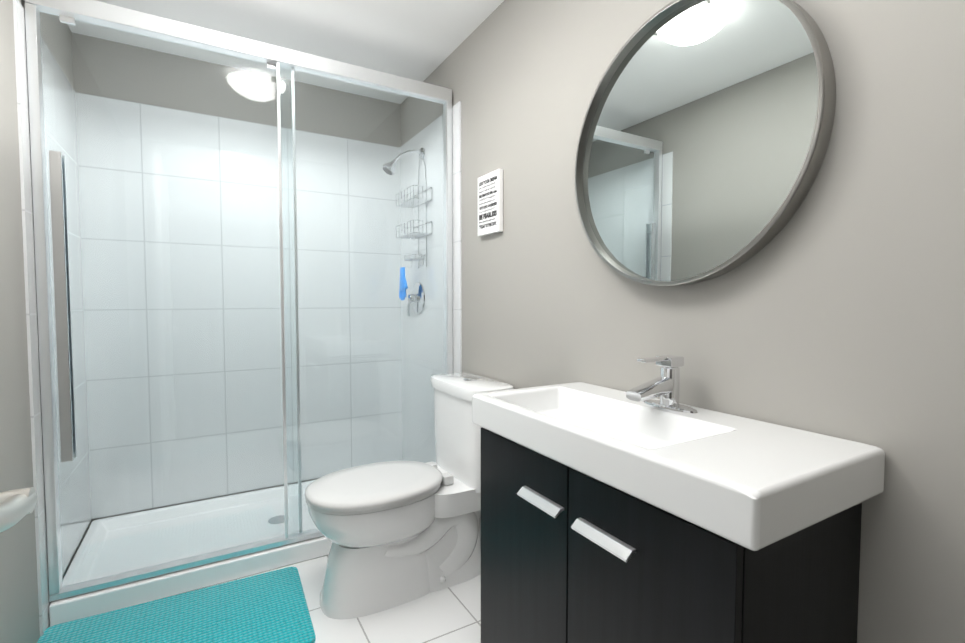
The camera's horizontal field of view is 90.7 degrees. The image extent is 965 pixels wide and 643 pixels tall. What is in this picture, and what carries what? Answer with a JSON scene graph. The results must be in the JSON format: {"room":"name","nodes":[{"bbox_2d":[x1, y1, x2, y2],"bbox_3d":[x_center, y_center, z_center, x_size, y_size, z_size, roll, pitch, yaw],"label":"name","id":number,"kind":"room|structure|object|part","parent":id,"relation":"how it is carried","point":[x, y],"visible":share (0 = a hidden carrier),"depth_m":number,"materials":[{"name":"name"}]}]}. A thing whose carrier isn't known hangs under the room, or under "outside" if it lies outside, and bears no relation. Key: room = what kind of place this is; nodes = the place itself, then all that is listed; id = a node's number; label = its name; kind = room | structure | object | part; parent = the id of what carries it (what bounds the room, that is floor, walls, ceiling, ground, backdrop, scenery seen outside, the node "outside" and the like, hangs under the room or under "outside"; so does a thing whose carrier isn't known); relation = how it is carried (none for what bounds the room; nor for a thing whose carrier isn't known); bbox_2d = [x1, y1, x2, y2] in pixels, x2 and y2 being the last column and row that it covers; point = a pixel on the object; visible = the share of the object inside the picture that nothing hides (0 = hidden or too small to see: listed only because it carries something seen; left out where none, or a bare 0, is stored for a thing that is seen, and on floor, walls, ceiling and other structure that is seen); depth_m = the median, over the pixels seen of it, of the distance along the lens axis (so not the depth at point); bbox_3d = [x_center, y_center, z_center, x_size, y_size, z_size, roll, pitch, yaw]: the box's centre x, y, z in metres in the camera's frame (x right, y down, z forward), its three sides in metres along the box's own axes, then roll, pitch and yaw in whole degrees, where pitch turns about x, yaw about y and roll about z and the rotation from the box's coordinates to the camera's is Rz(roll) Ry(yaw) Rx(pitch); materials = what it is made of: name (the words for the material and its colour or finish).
{"room":"bathroom","nodes":[
{"label":"bathroom","id":0,"kind":"room"},
{"bbox_2d":[0,0,89,642],"bbox_3d":[-1.163,-0.087,0.897,0.120,2.330,3.210,-1,3,-30],"label":"wall","id":1,"kind":"structure","parent":0,"point":[19,613],"depth_m":1.42,"materials":[{"name":"grey paint"}]},
{"bbox_2d":[13,0,50,635],"bbox_3d":[-1.478,0.017,1.568,0.008,2.063,0.105,-1,3,-30],"label":"strip","id":2,"kind":"object","parent":1,"relation":"attached to","point":[44,602],"visible":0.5,"depth_m":1.55,"materials":[{"name":"white"}]},
{"bbox_2d":[41,37,91,575],"bbox_3d":[-1.681,-0.040,1.913,0.008,1.980,0.700,-1,3,-30],"label":"wall tiles","id":3,"kind":"structure","parent":1,"relation":"attached to","point":[69,510],"depth_m":2.01,"materials":[{"name":"white tile"}]},
{"bbox_2d":[72,33,400,524],"bbox_3d":[-1.266,-0.164,2.625,1.687,2.330,0.120,-1,3,-30],"label":"wall","id":4,"kind":"structure","parent":0,"point":[218,73],"depth_m":2.46,"materials":[{"name":"grey paint"}]},
{"bbox_2d":[76,92,401,518],"bbox_3d":[-1.182,-0.071,2.604,1.551,1.980,0.008,-1,3,-30],"label":"wall tile","id":5,"kind":"structure","parent":4,"relation":"attached to","point":[342,201],"depth_m":2.50,"materials":[{"name":"white tile"}]},
{"bbox_2d":[68,0,503,103],"bbox_3d":[-0.435,-1.319,1.268,1.807,0.100,3.210,-1,3,-30],"label":"ceiling","id":6,"kind":"structure","parent":0,"point":[420,40],"depth_m":2.13,"materials":[{"name":"white paint"}]},
{"bbox_2d":[165,555,480,642],"bbox_3d":[-0.435,1.108,1.377,1.807,0.100,3.210,-1,3,-30],"label":"floor","id":7,"kind":"structure","parent":0,"point":[451,614],"depth_m":1.68,"materials":[{"name":"tile"}]},
{"bbox_2d":[37,567,315,642],"bbox_3d":[-1.008,1.040,1.580,0.815,0.016,0.526,-1,3,-30],"label":"bath mat","id":8,"kind":"object","parent":7,"relation":"on","point":[270,607],"visible":0.92,"depth_m":1.65,"materials":[{"name":"teal fabric"}]},
{"bbox_2d":[49,480,331,626],"bbox_3d":[-0.994,0.976,2.328,1.547,0.080,0.735,-1,3,-30],"label":"shower base","id":9,"kind":"object","parent":7,"relation":"on","point":[76,607],"visible":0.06,"depth_m":2.07,"materials":[{"name":"white plastic"}]},
{"bbox_2d":[24,0,452,601],"bbox_3d":[-0.831,-0.086,2.002,1.549,2.061,0.060,-1,3,-30],"label":"shower door","id":10,"kind":"structure","parent":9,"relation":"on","point":[98,14],"depth_m":1.79,"materials":[{"name":"clear glass"}]},
{"bbox_3d":[-1.438,-0.044,1.626,0.034,1.060,0.008,-1,3,-30],"label":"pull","id":11,"kind":"part","parent":10,"relation":"part of","materials":[{"name":"silver metal"}]},
{"bbox_3d":[-1.461,-0.046,1.665,0.034,1.060,0.008,-1,3,-30],"label":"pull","id":12,"kind":"part","parent":10,"relation":"part of","materials":[{"name":"silver metal"}]},
{"bbox_2d":[305,373,513,618],"bbox_3d":[-0.295,0.645,1.884,0.774,0.805,0.450,-1,3,-30],"label":"toilet","id":13,"kind":"object","parent":7,"relation":"on","point":[396,533],"visible":0.9,"depth_m":1.78,"materials":[{"name":"white ceramic"}]},
{"bbox_3d":[-0.407,0.634,1.818,0.508,0.017,0.384,-1,3,-30],"label":"seat","id":14,"kind":"part","parent":13,"relation":"part of","materials":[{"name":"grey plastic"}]},
{"bbox_3d":[-0.400,0.608,1.803,0.512,0.031,0.390,-1,3,-30],"label":"seat lid","id":15,"kind":"part","parent":13,"relation":"part of","materials":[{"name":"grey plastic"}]},
{"bbox_3d":[-0.403,0.729,1.825,0.500,0.167,0.368,-1,3,-30],"label":"bowl","id":16,"kind":"part","parent":13,"relation":"part of","materials":[{"name":"white ceramic"}]},
{"bbox_3d":[-0.051,0.474,2.019,0.195,0.360,0.430,-1,3,-30],"label":"tank","id":17,"kind":"part","parent":13,"relation":"part of","materials":[{"name":"white ceramic"}]},
{"bbox_3d":[-0.053,0.270,2.009,0.215,0.048,0.450,-1,3,-30],"label":"tank lid","id":18,"kind":"part","parent":13,"relation":"part of","materials":[{"name":"white ceramic"}]},
{"bbox_2d":[472,355,884,642],"bbox_3d":[0.349,0.579,1.136,0.427,0.978,0.825,-1,3,-30],"label":"bathroom vanity","id":19,"kind":"object","parent":7,"relation":"on","point":[641,513],"visible":1,"depth_m":0.89,"materials":[{"name":"black wood"}]},
{"bbox_3d":[0.097,0.634,1.215,0.018,0.651,0.377,-1,3,-30],"label":"door","id":20,"kind":"part","parent":19,"relation":"part of","materials":[{"name":"black wood"}]},
{"bbox_3d":[0.132,0.416,1.104,0.028,0.018,0.146,-1,3,-30],"label":"handle","id":21,"kind":"part","parent":19,"relation":"part of","materials":[{"name":"silver metal"}]},
{"bbox_3d":[0.233,0.424,0.931,0.028,0.018,0.150,-1,3,-30],"label":"handle","id":22,"kind":"part","parent":19,"relation":"part of","materials":[{"name":"silver metal"}]},
{"bbox_3d":[0.289,0.649,0.886,0.018,0.651,0.377,-1,3,-30],"label":"door","id":23,"kind":"part","parent":19,"relation":"part of","materials":[{"name":"black wood"}]},
{"bbox_2d":[626,355,697,412],"bbox_3d":[0.426,0.152,1.171,0.156,0.128,0.156,-1,3,-30],"label":"tap","id":24,"kind":"object","parent":19,"relation":"on","point":[667,386],"depth_m":1.17,"materials":[{"name":"silver metal"}]},
{"bbox_2d":[472,382,884,550],"bbox_3d":[0.354,0.263,1.125,0.415,0.088,0.825,-1,3,-30],"label":"sink","id":25,"kind":"object","parent":19,"relation":"in","point":[738,482],"depth_m":0.86,"materials":[{"name":"white ceramic"}]},
{"bbox_2d":[400,0,964,642],"bbox_3d":[0.293,-0.124,1.748,0.120,2.330,3.210,-1,3,-30],"label":"wall","id":26,"kind":"structure","parent":0,"point":[834,306],"depth_m":0.97,"materials":[{"name":"grey paint"}]},
{"bbox_2d":[400,114,443,462],"bbox_3d":[-0.334,-0.075,2.699,0.008,1.980,0.700,-1,3,-30],"label":"wall tile","id":27,"kind":"structure","parent":26,"relation":"attached to","point":[434,149],"depth_m":2.69,"materials":[{"name":"white tile"}]},
{"bbox_2d":[382,148,431,299],"bbox_3d":[-0.435,-0.540,2.611,0.232,0.847,0.270,-1,3,-30],"label":"shower caddy","id":28,"kind":"object","parent":27,"relation":"attached to","point":[403,287],"depth_m":2.62,"materials":[{"name":"silver metal"}]},
{"bbox_3d":[-0.409,-0.902,2.606,0.166,0.082,0.015,-1,3,-30],"label":"arm","id":29,"kind":"part","parent":28,"relation":"part of"},
{"bbox_2d":[407,282,424,315],"bbox_3d":[-0.394,-0.128,2.731,0.058,0.196,0.184,-1,3,-30],"label":"shower valve","id":30,"kind":"object","parent":27,"relation":"attached to","point":[418,288],"depth_m":2.71,"materials":[{"name":"silver metal"}]},
{"bbox_3d":[-0.419,-0.085,2.748,0.030,0.109,0.066,-1,3,-30],"label":"lever","id":31,"kind":"part","parent":30,"relation":"part of","materials":[{"name":"silver metal"}]},
{"bbox_3d":[-0.376,-0.134,2.741,0.017,0.184,0.184,-1,3,-30],"label":"plate","id":32,"kind":"part","parent":30,"relation":"part of","materials":[{"name":"silver metal"}]},
{"bbox_2d":[452,101,461,372],"bbox_3d":[-0.131,-0.018,2.353,0.008,2.063,0.105,-1,3,-30],"label":"wall tile strip","id":33,"kind":"object","parent":26,"relation":"attached to","point":[456,243],"visible":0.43,"depth_m":2.32,"materials":[{"name":"white tile"}]},
{"bbox_2d":[478,169,502,235],"bbox_3d":[0.031,-0.502,2.037,0.021,0.255,0.178,-1,3,-30],"label":"sign","id":34,"kind":"object","parent":26,"relation":"attached to","point":[490,203],"visible":1,"depth_m":2.01,"materials":[{"name":"white paper"}]},
{"bbox_2d":[575,0,835,285],"bbox_3d":[0.491,-0.449,1.226,0.045,0.712,0.712,-1,3,-30],"label":"round mirror","id":35,"kind":"object","parent":26,"relation":"attached to","point":[705,135],"visible":1,"depth_m":1.16,"materials":[{"name":"silver metal"}]},
{"bbox_3d":[-0.501,0.179,0.443,0.010,0.066,0.066,-1,3,-30],"label":"rose","id":36,"kind":"object","parent":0,"visible":0},
{"bbox_2d":[0,487,34,513],"bbox_3d":[-0.473,0.178,0.460,0.057,0.025,0.025,-1,3,-30],"label":"door handle","id":37,"kind":"object","parent":36,"relation":"attached to","point":[27,492],"visible":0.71,"depth_m":0.47,"materials":[{"name":"silver metal"}]},
{"bbox_2d":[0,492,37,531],"bbox_3d":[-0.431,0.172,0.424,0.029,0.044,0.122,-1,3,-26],"label":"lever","id":38,"kind":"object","parent":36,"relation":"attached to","point":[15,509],"visible":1,"depth_m":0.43,"materials":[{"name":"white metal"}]}
]}

